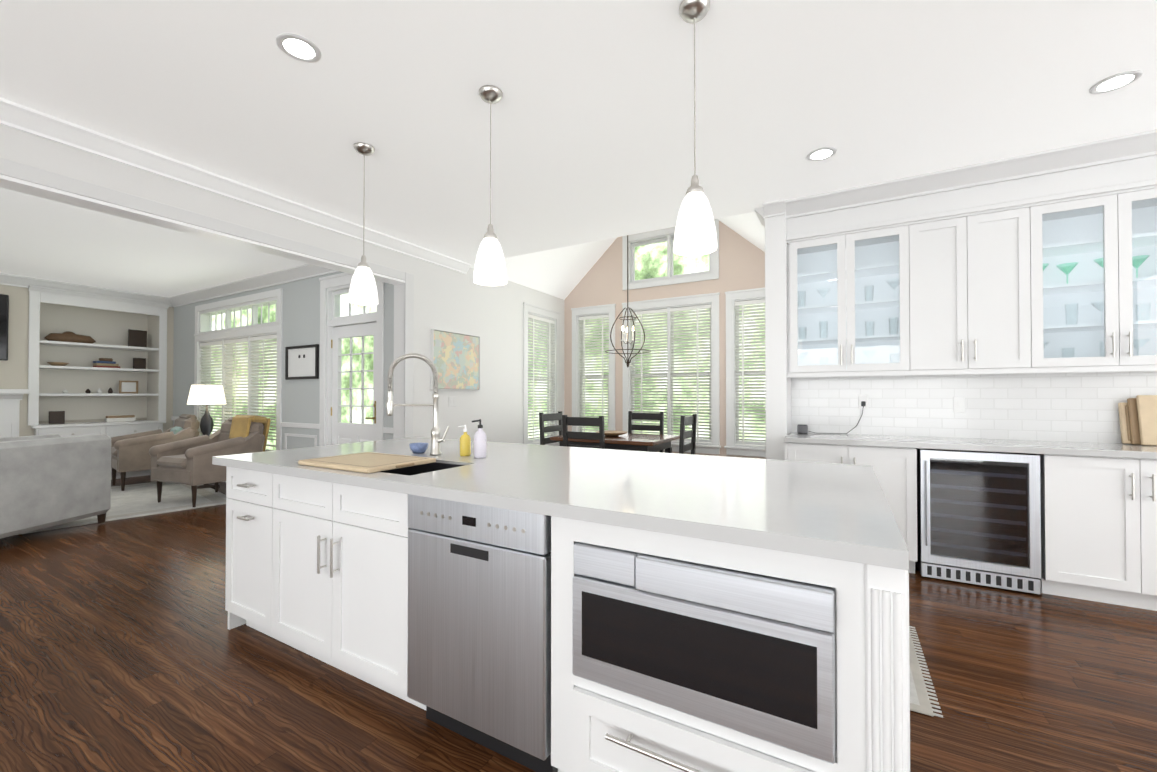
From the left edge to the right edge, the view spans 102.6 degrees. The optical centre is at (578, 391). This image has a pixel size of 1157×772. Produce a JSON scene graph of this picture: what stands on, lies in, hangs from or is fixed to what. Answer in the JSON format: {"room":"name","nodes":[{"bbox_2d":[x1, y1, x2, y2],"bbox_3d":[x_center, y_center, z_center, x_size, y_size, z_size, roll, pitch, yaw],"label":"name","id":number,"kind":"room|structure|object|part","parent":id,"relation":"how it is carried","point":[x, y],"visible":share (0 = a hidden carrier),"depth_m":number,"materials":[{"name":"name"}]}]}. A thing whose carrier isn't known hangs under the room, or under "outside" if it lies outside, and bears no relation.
{"room":"kitchen","nodes":[
{"label":"kitchen","id":0,"kind":"room"},
{"bbox_2d":[0,284,173,436],"bbox_3d":[-8.302,-0.112,5.213,0.750,2.800,6.000,0,-1,30],"label":"wall","id":1,"kind":"structure","parent":0,"point":[14,371],"depth_m":6.13,"materials":[{"name":"beige paint"}]},
{"bbox_2d":[0,294,8,360],"bbox_3d":[-7.776,-0.826,5.323,0.060,0.850,1.560,0,-1,30],"label":"wall-mounted tv","id":2,"kind":"object","parent":1,"relation":"attached to","point":[4,312],"visible":1,"depth_m":5.96,"materials":[{"name":"black plastic"}]},
{"bbox_2d":[0,124,563,443],"bbox_3d":[-2.593,-0.129,3.519,0.150,2.800,9.600,0,-1,30],"label":"wall","id":3,"kind":"structure","parent":0,"point":[446,299],"depth_m":5.06,"materials":[{"name":"white paint"}]},
{"bbox_2d":[0,98,470,481],"bbox_3d":[-3.482,-0.124,3.939,8.890,2.800,9.450,0,-1,30],"label":"trim","id":4,"kind":"structure","parent":3,"relation":"attached to","point":[26,179],"depth_m":3.57,"materials":[{"name":"white paint"}]},
{"bbox_2d":[430,329,479,390],"bbox_3d":[-1.417,-0.345,5.395,0.038,0.670,0.760,0,-1,30],"label":"picture","id":5,"kind":"object","parent":3,"relation":"attached to","point":[455,358],"visible":0.96,"depth_m":5.36,"materials":[{"name":"paper"}]},
{"bbox_2d":[523,302,560,445],"bbox_3d":[-0.589,-0.174,6.988,0.205,2.160,0.990,0,-1,30],"label":"nook window","id":6,"kind":"structure","parent":3,"relation":"in","point":[548,318],"depth_m":6.97,"materials":[{"name":"white paint"}]},
{"bbox_3d":[-0.633,-0.174,7.013,0.005,1.860,0.710,0,-1,30],"label":"glass","id":7,"kind":"part","parent":6,"relation":"part of","materials":[{"name":"clear glass"}]},
{"bbox_2d":[528,314,554,443],"bbox_3d":[-0.568,-0.167,6.976,0.044,1.885,0.726,0,-1,30],"label":"blind","id":8,"kind":"object","parent":6,"relation":"attached to","point":[550,327],"depth_m":6.99,"materials":[{"name":"white"}]},
{"bbox_2d":[173,271,393,449],"bbox_3d":[-4.466,-0.100,6.396,5.950,2.800,0.150,0,-1,30],"label":"wall","id":9,"kind":"structure","parent":0,"point":[301,327],"depth_m":5.78,"materials":[{"name":"grey paint"}]},
{"bbox_2d":[194,288,282,450],"bbox_3d":[-4.810,-0.168,6.561,2.430,2.280,0.205,0,-1,30],"label":"living room window","id":10,"kind":"structure","parent":9,"relation":"in","point":[254,335],"depth_m":6.46,"materials":[{"name":"white paint"}]},
{"bbox_2d":[199,334,276,446],"bbox_3d":[-4.822,-0.002,6.538,2.166,1.462,0.044,0,-1,30],"label":"blind","id":11,"kind":"object","parent":10,"relation":"attached to","point":[226,356],"depth_m":6.48,"materials":[{"name":"white"}]},
{"bbox_3d":[-4.801,-1.033,6.585,2.390,0.550,0.170,0,-1,30],"label":"transom frame","id":12,"kind":"part","parent":10,"relation":"part of","materials":[{"name":"white paint"}]},
{"bbox_3d":[-4.792,-1.038,6.600,2.130,0.280,0.005,0,-1,30],"label":"transom glass","id":13,"kind":"part","parent":10,"relation":"part of","materials":[{"name":"clear glass"}]},
{"bbox_3d":[-4.785,0.047,6.602,2.150,1.550,0.005,0,-1,30],"label":"glass","id":14,"kind":"part","parent":10,"relation":"part of","materials":[{"name":"clear glass"}]},
{"bbox_2d":[285,344,318,379],"bbox_3d":[-3.398,-0.352,5.687,0.670,0.410,0.028,0,-1,30],"label":"framed print","id":15,"kind":"object","parent":9,"relation":"attached to","point":[302,362],"visible":1,"depth_m":5.68,"materials":[{"name":"black paint"}]},
{"bbox_2d":[319,273,383,445],"bbox_3d":[-2.539,-0.029,5.282,1.150,2.635,0.180,0,-1,30],"label":"room door","id":16,"kind":"structure","parent":9,"relation":"in","point":[333,430],"depth_m":5.36,"materials":[{"name":"white paint"}]},
{"bbox_3d":[-2.533,-0.386,5.296,0.790,1.510,0.007,0,-1,30],"label":"glass","id":17,"kind":"part","parent":16,"relation":"part of","materials":[{"name":"clear glass"}]},
{"bbox_2d":[0,475,1156,771],"bbox_3d":[-1.832,1.297,3.073,14.100,0.060,9.800,0,-1,30],"label":"floor","id":18,"kind":"structure","parent":0,"point":[124,647],"depth_m":2.00,"materials":[{"name":"brown wood"}]},
{"bbox_2d":[0,389,28,437],"bbox_3d":[-7.664,0.629,5.245,0.319,1.320,1.860,0,-1,30],"label":"fireplace mantel","id":19,"kind":"object","parent":18,"relation":"on","point":[10,399],"visible":0.48,"depth_m":5.98,"materials":[{"name":"white paint"}]},
{"bbox_2d":[28,285,169,478],"bbox_3d":[-7.113,-0.045,6.877,0.568,2.700,1.470,0,-1,30],"label":"built-in bookshelf","id":20,"kind":"object","parent":18,"relation":"on","point":[95,356],"visible":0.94,"depth_m":6.93,"materials":[{"name":"white paint"}]},
{"bbox_2d":[18,482,225,534],"bbox_3d":[-5.950,1.277,4.802,2.370,0.012,3.450,0,-1,40],"label":"living room rug","id":21,"kind":"object","parent":18,"relation":"on","point":[135,500],"visible":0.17,"depth_m":5.36,"materials":[{"name":"beige carpet"}]},
{"bbox_2d":[0,434,110,538],"bbox_3d":[-5.039,0.823,3.393,0.960,0.866,2.300,0,-1,2],"label":"sofa","id":22,"kind":"object","parent":21,"relation":"on","point":[48,480],"visible":1,"depth_m":4.01,"materials":[{"name":"fabric"}]},
{"bbox_2d":[111,414,199,490],"bbox_3d":[-5.901,0.809,6.439,0.792,0.955,0.883,0,-1,38],"label":"armchair","id":23,"kind":"object","parent":21,"relation":"on","point":[129,452],"visible":0.6,"depth_m":6.11,"materials":[{"name":"beige fabric"}]},
{"bbox_2d":[170,426,182,433],"bbox_3d":[-5.748,0.657,6.640,0.409,0.304,0.236,0,-1,30],"label":"pillow","id":24,"kind":"object","parent":23,"relation":"on","point":[175,429],"depth_m":6.55,"materials":[{"name":"teal fabric"}]},
{"bbox_2d":[197,484,219,488],"bbox_3d":[-5.013,0.977,6.242,0.420,0.616,0.420,0,-1,30],"label":"round side table","id":25,"kind":"object","parent":21,"relation":"on","point":[205,486],"visible":0.17,"depth_m":6.19,"materials":[{"name":"brown wood"}]},
{"bbox_2d":[187,385,225,435],"bbox_3d":[-5.013,0.293,6.249,0.420,0.749,0.420,0,-1,30],"label":"table lamp","id":26,"kind":"object","parent":25,"relation":"on","point":[206,395],"visible":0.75,"depth_m":6.15,"materials":[{"name":"white fabric"}]},
{"bbox_3d":[-5.013,0.049,6.251,0.420,0.260,0.420,0,-1,30],"label":"lamp shade","id":27,"kind":"part","parent":26,"relation":"part of","materials":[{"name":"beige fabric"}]},
{"bbox_2d":[149,415,270,506],"bbox_3d":[-4.374,0.788,5.558,0.792,0.980,0.943,0,-1,22],"label":"armchair","id":28,"kind":"object","parent":21,"relation":"on","point":[187,461],"visible":0.92,"depth_m":5.30,"materials":[{"name":"beige fabric"}]},
{"bbox_2d":[229,415,270,451],"bbox_3d":[-4.128,0.564,5.813,0.404,0.526,0.339,0,-1,30],"label":"throw","id":29,"kind":"object","parent":28,"relation":"on","point":[244,426],"depth_m":5.72,"materials":[{"name":"yellow fabric"}]},
{"bbox_2d":[539,411,562,445],"bbox_3d":[-0.157,0.779,5.761,0.480,1.030,0.480,0,-1,30],"label":"chair","id":30,"kind":"object","parent":18,"relation":"on","point":[543,417],"visible":0.29,"depth_m":5.78,"materials":[{"name":"black paint"}]},
{"bbox_2d":[212,461,909,771],"bbox_3d":[-0.343,0.818,2.121,2.975,0.880,1.070,0,-1,30],"label":"kitchen island","id":31,"kind":"object","parent":18,"relation":"on","point":[554,609],"depth_m":1.36,"materials":[{"name":"white wood"}]},
{"bbox_2d":[407,494,557,771],"bbox_3d":[-0.224,0.817,1.829,0.616,0.875,0.600,0,-1,30],"label":"dishwasher","id":32,"kind":"object","parent":31,"relation":"in","point":[479,577],"depth_m":1.54,"materials":[{"name":"metal"}]},
{"bbox_2d":[212,437,908,564],"bbox_3d":[-0.289,0.359,2.250,2.965,0.040,1.320,0,-1,30],"label":"island countertop","id":33,"kind":"structure","parent":31,"relation":"on","point":[830,507],"depth_m":1.61,"materials":[{"name":"white stone"}]},
{"bbox_2d":[298,452,435,472],"bbox_3d":[-0.978,0.327,2.157,0.508,0.020,0.365,0,-1,30],"label":"cutting board","id":34,"kind":"object","parent":33,"relation":"on","point":[368,462],"visible":1,"depth_m":2.08,"materials":[{"name":"brown wood"}]},
{"bbox_2d":[384,461,451,472],"bbox_3d":[-0.921,0.474,2.195,0.831,0.248,0.410,0,-1,30],"label":"sink","id":35,"kind":"object","parent":33,"relation":"in","point":[423,468],"depth_m":2.32,"materials":[{"name":"black metal"}]},
{"bbox_2d":[409,443,428,452],"bbox_3d":[-0.884,0.316,2.566,0.104,0.050,0.104,0,-1,30],"label":"bowl","id":36,"kind":"object","parent":33,"relation":"on","point":[418,447],"visible":1,"depth_m":2.53,"materials":[{"name":"blue ceramic"}]},
{"bbox_2d":[386,353,451,456],"bbox_3d":[-0.847,0.070,2.438,0.266,0.542,0.210,0,-1,30],"label":"faucet","id":37,"kind":"object","parent":33,"relation":"on","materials":[{"name":"silver metal"}]},
{"bbox_2d":[458,425,470,455],"bbox_3d":[-0.601,0.259,2.446,0.065,0.161,0.056,0,-1,30],"label":"soap bottle","id":38,"kind":"object","parent":33,"relation":"on","point":[465,444],"visible":1,"depth_m":2.42,"materials":[{"name":"yellow plastic"}]},
{"bbox_2d":[472,419,486,457],"bbox_3d":[-0.505,0.241,2.363,0.074,0.195,0.064,0,-1,30],"label":"soap bottle","id":39,"kind":"object","parent":33,"relation":"on","point":[480,443],"visible":1,"depth_m":2.34,"materials":[{"name":"white plastic"}]},
{"bbox_3d":[0.419,0.648,1.456,0.682,0.387,0.596,0,-1,30],"label":"microwave drawer","id":40,"kind":"part","parent":31,"relation":"part of","materials":[{"name":"metal"}]},
{"bbox_2d":[562,415,604,448],"bbox_3d":[0.153,0.772,5.032,0.480,1.030,0.480,0,-1,30],"label":"dining chair","id":41,"kind":"object","parent":18,"relation":"on","point":[583,421],"visible":0.35,"depth_m":4.85,"materials":[{"name":"black paint"}]},
{"bbox_2d":[550,431,679,452],"bbox_3d":[0.447,0.911,5.467,1.260,0.760,0.950,0,-1,30],"label":"dining table","id":42,"kind":"object","parent":18,"relation":"on","point":[643,442],"visible":0.25,"depth_m":5.15,"materials":[{"name":"brown wood"}]},
{"bbox_2d":[596,431,627,435],"bbox_3d":[0.392,0.505,5.474,0.380,0.050,0.380,0,-1,30],"label":"bowl","id":43,"kind":"object","parent":42,"relation":"on","point":[612,433],"visible":0.85,"depth_m":5.39,"materials":[{"name":"brown wood"}]},
{"bbox_2d":[628,411,663,452],"bbox_3d":[0.776,0.780,5.885,0.480,1.030,0.480,0,-1,30],"label":"dining chair","id":44,"kind":"object","parent":18,"relation":"on","point":[645,416],"visible":0.19,"depth_m":6.05,"materials":[{"name":"black paint"}]},
{"bbox_2d":[679,414,696,454],"bbox_3d":[0.998,0.772,5.081,0.480,1.030,0.480,0,-1,30],"label":"chair","id":45,"kind":"object","parent":18,"relation":"on","point":[686,421],"visible":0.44,"depth_m":4.98,"materials":[{"name":"black paint"}]},
{"bbox_2d":[782,441,849,463],"bbox_3d":[1.911,0.834,3.707,0.425,0.880,0.576,0,-1,30],"label":"base cabinet","id":46,"kind":"object","parent":18,"relation":"on","point":[838,454],"depth_m":3.46,"materials":[{"name":"white paint"}]},
{"bbox_2d":[850,445,916,573],"bbox_3d":[2.271,0.832,3.503,0.403,0.880,0.576,0,-1,30],"label":"base cabinet","id":47,"kind":"object","parent":18,"relation":"on","point":[895,470],"depth_m":3.21,"materials":[{"name":"white paint"}]},
{"bbox_2d":[909,626,942,717],"bbox_3d":[0.519,1.257,2.737,2.480,0.011,0.830,0,-1,30],"label":"runner rug","id":48,"kind":"object","parent":18,"relation":"on","point":[920,701],"visible":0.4,"depth_m":1.96,"materials":[{"name":"beige fabric"}]},
{"bbox_2d":[786,133,1156,256],"bbox_3d":[2.775,-1.373,3.373,2.280,0.314,0.341,0,-1,30],"label":"soffit","id":49,"kind":"object","parent":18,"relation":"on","point":[1107,176],"depth_m":3.15,"materials":[{"name":"white paint"}]},
{"bbox_2d":[1029,453,1145,608],"bbox_3d":[3.174,0.827,2.989,0.399,0.880,0.576,0,-1,30],"label":"base cabinet","id":50,"kind":"object","parent":18,"relation":"on","point":[1093,509],"depth_m":2.74,"materials":[{"name":"white paint"}]},
{"bbox_2d":[782,433,1156,460],"bbox_3d":[2.714,0.369,3.238,2.290,0.041,0.606,0,-1,30],"label":"countertop","id":51,"kind":"structure","parent":50,"relation":"on","point":[879,440],"depth_m":3.09,"materials":[{"name":"grey stone"}]},
{"bbox_2d":[797,424,807,433],"bbox_3d":[1.873,0.317,3.874,0.082,0.075,0.082,0,-1,30],"label":"smart speaker","id":52,"kind":"object","parent":51,"relation":"on","point":[802,428],"visible":1,"depth_m":3.84},
{"bbox_2d":[808,395,867,433],"bbox_3d":[2.138,0.191,3.817,0.432,0.323,0.155,0,-1,30],"label":"power cord","id":53,"kind":"object","parent":51,"relation":"attached to","point":[827,414],"depth_m":3.88,"materials":[{"name":"black plastic"}]},
{"bbox_2d":[1118,395,1156,445],"bbox_3d":[3.715,0.185,2.927,0.380,0.318,0.128,0,-1,30],"label":"cutting board","id":54,"kind":"object","parent":51,"relation":"on","point":[1138,419],"visible":0.94,"depth_m":2.97,"materials":[{"name":"brown wood"}]},
{"bbox_2d":[1146,461,1156,610],"bbox_3d":[3.536,0.825,2.783,0.435,0.880,0.576,0,-1,30],"label":"base cabinet","id":55,"kind":"object","parent":18,"relation":"on","point":[1151,466],"depth_m":2.62,"materials":[{"name":"white paint"}]},
{"bbox_2d":[0,0,1156,296],"bbox_3d":[-1.845,-1.583,3.080,14.100,0.100,9.750,0,-1,30],"label":"ceiling","id":56,"kind":"structure","parent":0,"point":[592,124],"depth_m":2.47,"materials":[{"name":"white paint"}]},
{"bbox_2d":[276,33,321,62],"bbox_3d":[-1.256,-1.539,2.083,0.175,0.006,0.175,0,-1,24],"label":"recessed light","id":57,"kind":"object","parent":56,"relation":"in","point":[298,47],"depth_m":2.07,"materials":[{"name":"white paint"}]},
{"bbox_2d":[348,142,377,304],"bbox_3d":[-1.350,-1.044,2.913,0.172,0.979,0.172,0,-1,30],"label":"pendant light","id":58,"kind":"object","parent":56,"relation":"hanging from","point":[363,289],"visible":1,"depth_m":2.87,"materials":[{"name":"white glass"}]},
{"bbox_3d":[-1.350,-0.665,2.910,0.172,0.221,0.172,0,-1,30],"label":"lamp shade","id":59,"kind":"part","parent":58,"relation":"part of","materials":[{"name":"white glass"}]},
{"bbox_2d":[473,85,506,285],"bbox_3d":[-0.453,-1.049,2.386,0.172,0.979,0.172,0,-1,30],"label":"pendant light","id":60,"kind":"object","parent":56,"relation":"hanging from","point":[490,268],"visible":1,"depth_m":2.34,"materials":[{"name":"white glass"}]},
{"bbox_3d":[-0.453,-0.670,2.382,0.172,0.221,0.172,0,-1,30],"label":"lamp shade","id":61,"kind":"part","parent":60,"relation":"part of","materials":[{"name":"white glass"}]},
{"bbox_2d":[673,0,716,255],"bbox_3d":[0.466,-1.055,1.858,0.172,0.979,0.172,0,-1,30],"label":"pendant light","id":62,"kind":"object","parent":56,"relation":"hanging from","point":[695,232],"visible":1,"depth_m":1.82,"materials":[{"name":"white glass"}]},
{"bbox_3d":[0.466,-0.676,1.854,0.172,0.221,0.172,0,-1,30],"label":"lamp shade","id":63,"kind":"part","parent":62,"relation":"part of","materials":[{"name":"white glass"}]},
{"bbox_2d":[806,147,836,160],"bbox_3d":[1.570,-1.530,2.995,0.175,0.006,0.175,0,-1,21],"label":"recessed light","id":64,"kind":"object","parent":56,"relation":"in","point":[822,153],"depth_m":2.99,"materials":[{"name":"white paint"}]},
{"bbox_2d":[1089,70,1142,93],"bbox_3d":[2.675,-1.537,2.309,0.175,0.006,0.175,0,-1,21],"label":"recessed light","id":65,"kind":"object","parent":56,"relation":"in","point":[1117,81],"depth_m":2.30,"materials":[{"name":"white paint"}]},
{"bbox_2d":[470,212,764,299],"bbox_3d":[0.618,-2.232,5.810,3.590,1.815,2.580,0,-1,30],"label":"ceiling","id":66,"kind":"structure","parent":0,"point":[561,272],"depth_m":6.59,"materials":[{"name":"white paint"}]},
{"bbox_2d":[605,235,650,366],"bbox_3d":[0.575,-1.642,5.414,0.534,2.744,0.534,0,-1,30],"label":"chandelier","id":67,"kind":"object","parent":66,"relation":"hanging from","point":[627,362],"visible":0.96,"depth_m":5.40,"materials":[{"name":"brown metal"}]},
{"bbox_2d":[564,221,765,458],"bbox_3d":[1.216,-0.863,6.796,3.540,4.334,0.150,0,-1,30],"label":"wall","id":68,"kind":"structure","parent":0,"point":[741,263],"depth_m":6.77,"materials":[{"name":"beige paint"}]},
{"bbox_2d":[571,304,615,431],"bbox_3d":[0.255,-0.231,7.305,0.800,2.200,0.205,0,-1,30],"label":"nook window","id":69,"kind":"structure","parent":68,"relation":"in","point":[580,315],"depth_m":7.29,"materials":[{"name":"white paint"}]},
{"bbox_2d":[579,314,608,431],"bbox_3d":[0.243,-0.224,7.284,0.536,1.925,0.044,0,-1,30],"label":"blind","id":70,"kind":"object","parent":69,"relation":"attached to","point":[589,317],"depth_m":7.29,"materials":[{"name":"white"}]},
{"bbox_3d":[0.280,-0.230,7.348,0.520,1.900,0.005,0,-1,30],"label":"glass","id":71,"kind":"part","parent":69,"relation":"part of","materials":[{"name":"clear glass"}]},
{"bbox_2d":[622,219,718,289],"bbox_3d":[1.327,-1.952,6.728,1.450,0.850,0.178,0,-1,30],"label":"window","id":72,"kind":"structure","parent":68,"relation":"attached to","point":[654,237],"depth_m":6.75,"materials":[{"name":"white paint"}]},
{"bbox_3d":[1.345,-1.936,6.760,1.190,0.580,0.005,0,-1,30],"label":"glass","id":73,"kind":"part","parent":72,"relation":"part of","materials":[{"name":"clear glass"}]},
{"bbox_2d":[622,292,720,453],"bbox_3d":[1.320,-0.237,6.699,1.470,2.200,0.205,0,-1,30],"label":"nook window","id":74,"kind":"structure","parent":68,"relation":"in","point":[671,309],"depth_m":6.62,"materials":[{"name":"white paint"}]},
{"bbox_3d":[1.345,-0.236,6.743,1.190,1.900,0.005,0,-1,30],"label":"glass","id":75,"kind":"part","parent":74,"relation":"part of","materials":[{"name":"clear glass"}]},
{"bbox_2d":[724,287,765,456],"bbox_3d":[2.350,-0.243,6.114,0.800,2.200,0.205,0,-1,30],"label":"nook window","id":76,"kind":"structure","parent":68,"relation":"in","point":[742,299],"depth_m":6.16,"materials":[{"name":"white paint"}]},
{"bbox_2d":[735,299,765,445],"bbox_3d":[2.338,-0.235,6.092,0.536,1.925,0.044,0,-1,30],"label":"blind","id":77,"kind":"object","parent":76,"relation":"attached to","point":[742,303],"depth_m":6.14,"materials":[{"name":"white"}]},
{"bbox_3d":[2.375,-0.242,6.157,0.520,1.900,0.005,0,-1,30],"label":"glass","id":78,"kind":"part","parent":76,"relation":"part of","materials":[{"name":"clear glass"}]},
{"bbox_2d":[898,217,969,372],"bbox_3d":[2.634,-0.682,3.449,0.348,1.066,0.336,0,-1,30],"label":"upper cabinet","id":79,"kind":"object","parent":0,"relation":"attached to","point":[934,258],"depth_m":3.31,"materials":[{"name":"white paint"}]},
{"bbox_2d":[953,397,964,412],"bbox_3d":[2.866,0.104,3.488,0.070,0.115,0.008,0,-1,30],"label":"outlet","id":80,"kind":"object","parent":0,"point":[958,402],"depth_m":3.49,"materials":[{"name":"white plastic"}]},
{"bbox_2d":[915,448,1040,594],"bbox_3d":[2.699,0.828,3.202,0.595,0.856,0.595,0,-1,30],"label":"wine cooler","id":81,"kind":"object","parent":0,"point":[978,517],"visible":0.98,"depth_m":3.00,"materials":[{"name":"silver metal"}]},
{"bbox_2d":[970,209,1037,372],"bbox_3d":[2.934,-0.684,3.279,0.343,1.066,0.336,0,-1,30],"label":"upper cabinet","id":82,"kind":"object","parent":0,"relation":"attached to","point":[1008,305],"depth_m":3.13,"materials":[{"name":"white paint"}]},
{"bbox_3d":[2.706,-0.684,3.227,2.157,0.955,0.004,0,-1,30],"label":"glass","id":83,"kind":"part","parent":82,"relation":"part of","materials":[{"name":"clear glass"}]},
{"label":"outside","id":84,"kind":"structure","parent":0,"visible":0},
{"bbox_2d":[211,242,765,449],"bbox_3d":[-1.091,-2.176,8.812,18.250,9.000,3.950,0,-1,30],"label":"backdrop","id":85,"kind":"structure","parent":84,"point":[680,262],"depth_m":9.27,"materials":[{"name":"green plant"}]}
]}

